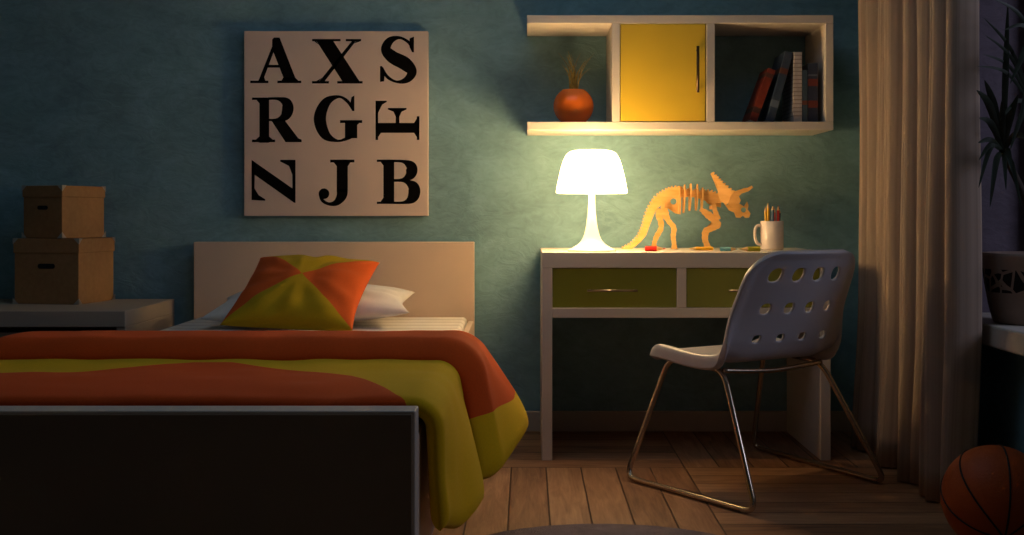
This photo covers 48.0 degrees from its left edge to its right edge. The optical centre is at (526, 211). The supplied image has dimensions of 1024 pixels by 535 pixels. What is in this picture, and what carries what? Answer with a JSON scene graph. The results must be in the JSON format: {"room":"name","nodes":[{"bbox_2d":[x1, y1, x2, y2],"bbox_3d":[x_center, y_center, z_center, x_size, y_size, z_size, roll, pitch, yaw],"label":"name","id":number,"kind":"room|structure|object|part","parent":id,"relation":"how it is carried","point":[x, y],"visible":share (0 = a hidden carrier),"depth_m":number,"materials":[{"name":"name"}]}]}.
{"room":"bedroom","nodes":[
{"label":"bedroom","id":0,"kind":"room"},
{"bbox_2d":[0,0,859,410],"bbox_3d":[-0.450,-0.315,4.300,4.500,2.250,0.100,0,0,0],"label":"wall","id":1,"kind":"structure","parent":0,"point":[142,101],"depth_m":4.25,"materials":[{"name":"teal paint"}]},
{"bbox_2d":[244,31,428,215],"bbox_3d":[-0.701,-0.325,4.231,0.675,0.679,0.033,0,0,0],"label":"picture","id":2,"kind":"object","parent":1,"relation":"attached to","point":[336,123],"visible":1,"depth_m":4.21,"materials":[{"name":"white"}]},
{"bbox_2d":[527,15,832,135],"bbox_3d":[0.527,-0.480,4.088,1.055,0.396,0.320,0,0,0],"label":"wall shelf","id":3,"kind":"object","parent":1,"relation":"attached to","point":[660,69],"visible":0.98,"depth_m":3.96,"materials":[{"name":"beige paint"}]},
{"bbox_2d":[553,52,593,121],"bbox_3d":[0.165,-0.440,4.080,0.143,0.257,0.143,0,0,0],"label":"vase","id":4,"kind":"object","parent":3,"relation":"on","point":[573,104],"visible":0.91,"depth_m":4.03,"materials":[{"name":"orange ceramic"}]},
{"bbox_3d":[0.469,-0.480,3.966,0.293,0.335,0.018,0,0,0],"label":"door","id":5,"kind":"part","parent":3,"relation":"part of","materials":[{"name":"yellow wood"}]},
{"bbox_3d":[0.585,-0.489,3.943,0.010,0.158,0.030,0,0,0],"label":"handle","id":6,"kind":"part","parent":3,"relation":"part of","materials":[{"name":"brown metal"}]},
{"bbox_2d":[742,68,775,121],"bbox_3d":[0.817,-0.406,4.060,0.090,0.188,0.150,0,0,0],"label":"book","id":7,"kind":"object","parent":3,"relation":"on","point":[754,107],"visible":0.89,"depth_m":3.98,"materials":[{"name":"fabric"}]},
{"bbox_2d":[757,51,792,121],"bbox_3d":[0.876,-0.435,4.070,0.093,0.247,0.170,0,0,0],"label":"book","id":8,"kind":"object","parent":3,"relation":"on","point":[781,64],"visible":0.81,"depth_m":3.98,"materials":[{"name":"fabric"}]},
{"bbox_2d":[782,52,801,121],"bbox_3d":[0.939,-0.433,4.075,0.029,0.243,0.180,0,0,0],"label":"book","id":9,"kind":"object","parent":3,"relation":"on","point":[792,90],"visible":0.68,"depth_m":3.99,"materials":[{"name":"paper"}]},
{"bbox_2d":[802,70,807,121],"bbox_3d":[0.965,-0.402,4.065,0.017,0.181,0.160,0,0,0],"label":"book","id":10,"kind":"object","parent":3,"relation":"on","point":[804,72],"visible":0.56,"depth_m":3.98,"materials":[{"name":"fabric"}]},
{"bbox_2d":[802,63,817,121],"bbox_3d":[0.993,-0.414,4.070,0.033,0.205,0.170,0,0,0],"label":"book","id":11,"kind":"object","parent":3,"relation":"on","point":[812,68],"visible":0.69,"depth_m":3.98,"materials":[{"name":"fabric"}]},
{"bbox_3d":[1.042,-0.480,4.101,0.027,0.339,0.293,0,0,0],"label":"panel","id":12,"kind":"part","parent":3,"relation":"part of","materials":[{"name":"beige paint"}]},
{"bbox_2d":[526,411,851,431],"bbox_3d":[-0.630,0.772,4.243,3.940,0.075,0.014,0,0,0],"label":"baseboard","id":13,"kind":"structure","parent":1,"relation":"attached to","point":[562,421],"depth_m":4.24,"materials":[{"name":"paint"}]},
{"bbox_2d":[432,432,956,534],"bbox_3d":[-0.500,0.860,1.875,4.400,0.100,4.950,0,0,0],"label":"floor","id":14,"kind":"structure","parent":0,"point":[586,480],"depth_m":3.37,"materials":[{"name":"brown wood"}]},
{"bbox_2d":[0,299,173,336],"bbox_3d":[-1.669,0.565,3.971,0.742,0.490,0.522,0,0,0],"label":"nightstand","id":15,"kind":"object","parent":14,"relation":"on","point":[117,314],"visible":0.3,"depth_m":3.80,"materials":[{"name":"grey paint"}]},
{"bbox_3d":[-1.669,0.470,3.750,0.676,0.156,0.020,0,0,0],"label":"drawer","id":16,"kind":"part","parent":15,"relation":"part of","materials":[{"name":"black wood"}]},
{"bbox_3d":[-1.669,0.548,4.226,0.682,0.353,0.012,0,0,0],"label":"panel","id":17,"kind":"part","parent":15,"relation":"part of","materials":[{"name":"grey paint"}]},
{"bbox_2d":[13,237,114,304],"bbox_3d":[-1.648,0.206,4.099,0.252,0.229,0.237,0,0,10],"label":"storage box","id":18,"kind":"object","parent":15,"relation":"on","point":[70,271],"visible":0.96,"depth_m":4.00,"materials":[{"name":"cardboard"}]},
{"bbox_2d":[22,185,105,237],"bbox_3d":[-1.649,-0.001,4.098,0.174,0.184,0.224,0,0,19],"label":"storage box","id":19,"kind":"object","parent":18,"relation":"on","point":[50,211],"visible":1,"depth_m":4.01,"materials":[{"name":"cardboard"}]},
{"bbox_3d":[-1.649,-0.072,4.098,0.172,0.040,0.222,0,0,19],"label":"lid","id":20,"kind":"part","parent":19,"relation":"part of","materials":[{"name":"brown cardboard"}]},
{"bbox_3d":[-1.648,0.117,4.099,0.250,0.050,0.235,0,0,10],"label":"lid","id":21,"kind":"part","parent":18,"relation":"part of","materials":[{"name":"brown cardboard"}]},
{"bbox_3d":[-1.313,0.591,3.973,0.030,0.438,0.518,0,0,0],"label":"panel","id":22,"kind":"part","parent":15,"relation":"part of","materials":[{"name":"grey paint"}]},
{"bbox_2d":[0,242,474,534],"bbox_3d":[-0.703,0.460,3.110,1.020,0.701,2.245,0,0,0],"label":"bed","id":23,"kind":"object","parent":14,"relation":"on","point":[65,470],"visible":0.47,"depth_m":1.99,"materials":[{"name":"beige paint"}]},
{"bbox_3d":[-0.703,0.578,1.989,1.008,0.455,0.004,0,0,0],"label":"footboard panel","id":24,"kind":"part","parent":23,"relation":"part of","materials":[{"name":"black wood"}]},
{"bbox_3d":[-0.703,0.577,2.018,1.020,0.465,0.057,0,0,0],"label":"footboard","id":25,"kind":"part","parent":23,"relation":"part of","materials":[{"name":"beige paint"}]},
{"bbox_2d":[160,317,466,330],"bbox_3d":[-0.703,0.485,3.115,0.972,0.210,2.100,0,0,0],"label":"mattress","id":26,"kind":"object","parent":23,"relation":"on","point":[387,323],"visible":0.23,"depth_m":3.85,"materials":[{"name":"white fabric"}]},
{"bbox_2d":[0,330,528,531],"bbox_3d":[-0.662,0.454,2.636,1.332,0.331,1.148,0,0,0],"label":"duvet","id":27,"kind":"object","parent":26,"relation":"on","point":[474,418],"visible":0.98,"depth_m":2.51,"materials":[{"name":"orange fabric"}]},
{"bbox_2d":[220,255,378,330],"bbox_3d":[-0.712,0.251,3.665,0.414,0.221,0.385,0,0,4],"label":"cushion","id":28,"kind":"object","parent":26,"relation":"on","point":[295,292],"visible":1,"depth_m":3.55,"materials":[{"name":"fabric"}]},
{"bbox_2d":[201,284,414,321],"bbox_3d":[-0.725,0.309,3.905,0.671,0.122,0.408,0,0,-3],"label":"pillow","id":29,"kind":"object","parent":26,"relation":"on","point":[376,301],"visible":0.4,"depth_m":3.75,"materials":[{"name":"white fabric"}]},
{"bbox_3d":[-0.703,0.460,4.206,1.020,0.701,0.052,0,0,0],"label":"headboard","id":30,"kind":"part","parent":23,"relation":"part of","materials":[{"name":"beige wood"}]},
{"bbox_3d":[-0.203,0.528,3.114,0.020,0.264,2.133,0,0,0],"label":"rail","id":31,"kind":"part","parent":23,"relation":"part of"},
{"bbox_2d":[490,524,715,534],"bbox_3d":[0.184,0.799,2.646,0.745,0.019,0.564,0,0,0],"label":"rug","id":32,"kind":"object","parent":14,"relation":"on","point":[569,529],"visible":1,"depth_m":2.85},
{"bbox_2d":[540,248,830,459],"bbox_3d":[0.519,0.471,3.979,0.943,0.678,0.511,0,0,0],"label":"desk","id":33,"kind":"object","parent":14,"relation":"on","point":[635,282],"visible":0.74,"depth_m":3.75,"materials":[{"name":"beige paint"}]},
{"bbox_3d":[0.065,0.496,3.990,0.034,0.628,0.489,0,0,0],"label":"panel","id":34,"kind":"part","parent":33,"relation":"part of","materials":[{"name":"beige paint"}]},
{"bbox_2d":[556,150,626,251],"bbox_3d":[0.217,-0.039,3.860,0.239,0.340,0.239,0,0,0],"label":"table lamp","id":35,"kind":"object","parent":33,"relation":"on","point":[591,172],"visible":1,"depth_m":3.78,"materials":[{"name":"plastic"}]},
{"bbox_3d":[0.217,-0.136,3.860,0.239,0.146,0.239,0,0,0],"label":"lamp shade","id":36,"kind":"part","parent":35,"relation":"part of","materials":[{"name":"white"}]},
{"bbox_3d":[0.277,0.255,3.738,0.163,0.007,0.030,0,0,0],"label":"handle","id":37,"kind":"part","parent":33,"relation":"part of","materials":[{"name":"metal"}]},
{"bbox_3d":[0.286,0.248,3.760,0.404,0.128,0.018,0,0,0],"label":"drawer","id":38,"kind":"part","parent":33,"relation":"part of","materials":[{"name":"green wood"}]},
{"bbox_2d":[645,246,665,250],"bbox_3d":[0.429,0.122,3.838,0.070,0.018,0.017,0,0,3],"label":"stub","id":39,"kind":"object","parent":33,"relation":"on","point":[647,248],"visible":1,"depth_m":3.83,"materials":[{"name":"paint"}]},
{"bbox_3d":[0.519,0.329,3.990,0.874,0.033,0.489,0,0,0],"label":"rail","id":40,"kind":"part","parent":33,"relation":"part of","materials":[{"name":"beige paint"}]},
{"bbox_2d":[622,172,752,248],"bbox_3d":[0.566,-0.006,4.072,0.460,0.274,0.061,0,0,0],"label":"puzzle","id":41,"kind":"object","parent":33,"relation":"on","point":[729,197],"visible":0.97,"depth_m":4.07,"materials":[{"name":"brown wood"}]},
{"bbox_3d":[0.465,0.059,4.094,0.046,0.145,0.004,0,0,0],"label":"hind leg","id":42,"kind":"part","parent":41,"relation":"part of","materials":[{"name":"brown wood"}]},
{"bbox_3d":[0.501,0.045,4.048,0.060,0.173,0.004,0,0,0],"label":"hind leg","id":43,"kind":"part","parent":41,"relation":"part of","materials":[{"name":"brown wood"}]},
{"bbox_3d":[0.513,0.018,4.070,0.355,0.226,0.004,0,0,0],"label":"spine plate","id":44,"kind":"part","parent":41,"relation":"part of","materials":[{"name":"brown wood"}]},
{"bbox_3d":[0.645,0.058,4.048,0.075,0.147,0.004,0,0,0],"label":"leg","id":45,"kind":"part","parent":41,"relation":"part of","materials":[{"name":"brown wood"}]},
{"bbox_3d":[0.658,-0.044,4.077,0.064,0.057,0.004,0,0,-14],"label":"neck plate","id":46,"kind":"part","parent":41,"relation":"part of","materials":[{"name":"brown wood"}]},
{"bbox_3d":[0.745,-0.008,4.070,0.094,0.058,0.004,0,0,0],"label":"snout plate","id":47,"kind":"part","parent":41,"relation":"part of","materials":[{"name":"brown wood"}]},
{"bbox_2d":[689,247,712,249],"bbox_3d":[0.595,0.125,3.929,0.082,0.012,0.012,0,0,-2],"label":"stub","id":48,"kind":"object","parent":33,"relation":"on","point":[693,248],"visible":1,"depth_m":3.92,"materials":[{"name":"paint"}]},
{"bbox_2d":[720,247,736,250],"bbox_3d":[0.677,0.124,3.850,0.060,0.014,0.013,0,0,0],"label":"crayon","id":49,"kind":"object","parent":33,"relation":"on","point":[721,248],"visible":1,"depth_m":3.85,"materials":[{"name":"paint"}]},
{"bbox_2d":[740,247,760,250],"bbox_3d":[0.741,0.123,3.828,0.072,0.016,0.015,0,0,-3],"label":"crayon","id":50,"kind":"object","parent":33,"relation":"on","point":[744,248],"visible":1,"depth_m":3.82,"materials":[{"name":"paint"}]},
{"bbox_3d":[0.738,0.248,3.760,0.435,0.128,0.018,0,0,0],"label":"drawer","id":51,"kind":"part","parent":33,"relation":"part of","materials":[{"name":"green wood"}]},
{"bbox_2d":[753,221,783,249],"bbox_3d":[0.842,0.081,3.988,0.096,0.100,0.079,0,0,24],"label":"mug","id":52,"kind":"object","parent":33,"relation":"on","point":[771,232],"visible":0.99,"depth_m":3.95,"materials":[{"name":"white ceramic"}]},
{"bbox_3d":[0.798,0.079,3.977,0.031,0.075,0.011,0,0,-10],"label":"handle","id":53,"kind":"part","parent":52,"relation":"part of","materials":[{"name":"white ceramic"}]},
{"bbox_2d":[764,206,766,220],"bbox_3d":[0.827,0.052,3.973,0.015,0.145,0.010,0,0,-18],"label":"pencil","id":54,"kind":"object","parent":52,"relation":"in","point":[765,210],"visible":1,"depth_m":3.97,"materials":[{"name":"paint"}]},
{"bbox_2d":[767,204,769,220],"bbox_3d":[0.838,0.046,3.989,0.010,0.157,0.010,-1,0,-12],"label":"pencil","id":55,"kind":"object","parent":52,"relation":"in","point":[768,208],"visible":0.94,"depth_m":3.98,"materials":[{"name":"paint"}]},
{"bbox_2d":[771,205,773,220],"bbox_3d":[0.849,0.049,3.971,0.010,0.150,0.010,0,0,-13],"label":"pencil","id":56,"kind":"object","parent":52,"relation":"in","point":[772,209],"visible":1,"depth_m":3.97,"materials":[{"name":"paint"}]},
{"bbox_2d":[776,206,779,220],"bbox_3d":[0.868,0.050,3.975,0.010,0.148,0.010,2,0,-8],"label":"pencil","id":57,"kind":"object","parent":52,"relation":"in","point":[778,210],"visible":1,"depth_m":3.97,"materials":[{"name":"paint"}]},
{"bbox_3d":[0.973,0.496,3.990,0.034,0.628,0.489,0,0,0],"label":"panel","id":58,"kind":"part","parent":33,"relation":"part of","materials":[{"name":"beige paint"}]},
{"bbox_2d":[627,249,883,513],"bbox_3d":[0.697,0.457,3.477,0.662,0.704,0.625,0,0,-36],"label":"chair","id":59,"kind":"object","parent":14,"relation":"on","point":[745,321],"visible":1,"depth_m":3.25,"materials":[{"name":"plastic"}]},
{"bbox_3d":[0.487,0.619,3.290,0.102,0.380,0.516,0,0,-36],"label":"sled leg","id":60,"kind":"part","parent":59,"relation":"part of","materials":[{"name":"silver metal"}]},
{"bbox_3d":[0.851,0.619,3.623,0.170,0.380,0.594,0,0,-29],"label":"sled leg","id":61,"kind":"part","parent":59,"relation":"part of","materials":[{"name":"silver metal"}]},
{"bbox_2d":[940,444,1023,534],"bbox_3d":[1.118,0.683,2.738,0.256,0.255,0.254,0,0,0],"label":"basketball","id":62,"kind":"object","parent":14,"relation":"on","point":[982,489],"visible":1,"depth_m":2.66,"materials":[{"name":"rubber"}]},
{"bbox_2d":[978,312,1023,452],"bbox_3d":[1.510,-0.315,1.825,0.300,2.250,4.850,0,0,0],"label":"wall","id":63,"kind":"structure","parent":0,"point":[1001,407],"depth_m":3.30,"materials":[{"name":"teal paint"}]},
{"bbox_2d":[979,0,1023,311],"bbox_3d":[1.455,-0.440,2.750,0.190,1.500,1.600,0,0,0],"label":"window","id":64,"kind":"structure","parent":63,"relation":"attached to","point":[1002,221],"depth_m":3.55,"materials":[{"name":"glass"}]},
{"bbox_2d":[982,313,1023,355],"bbox_3d":[1.409,0.340,2.725,0.282,0.060,1.650,0,0,0],"label":"windowsill","id":65,"kind":"structure","parent":63,"relation":"attached to","point":[1009,338],"depth_m":3.08,"materials":[{"name":"paint"}]},
{"bbox_2d":[977,0,1023,325],"bbox_3d":[1.357,-0.172,3.108,0.251,0.962,0.452,0,0,24],"label":"potted plant","id":66,"kind":"object","parent":65,"relation":"on","point":[1003,271],"visible":1,"depth_m":3.08,"materials":[{"name":"green plant"}]},
{"bbox_3d":[1.398,0.211,3.200,0.251,0.196,0.251,0,0,0],"label":"planter","id":67,"kind":"part","parent":66,"relation":"part of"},
{"bbox_3d":[1.373,-0.138,3.141,0.204,0.560,0.061,0,0,-38],"label":"stem","id":68,"kind":"part","parent":66,"relation":"part of","materials":[{"name":"brown plant"}]},
{"bbox_3d":[-0.450,-1.490,1.875,4.500,0.100,4.950,0,0,0],"label":"ceiling","id":69,"kind":"structure","parent":0,"visible":0},
{"bbox_2d":[851,0,981,503],"bbox_3d":[1.177,-0.315,3.540,0.142,2.238,0.819,0,0,0],"label":"curtain","id":70,"kind":"object","parent":69,"relation":"hanging from","point":[916,397],"visible":0.98,"depth_m":3.38,"materials":[{"name":"beige fabric"}]}
]}

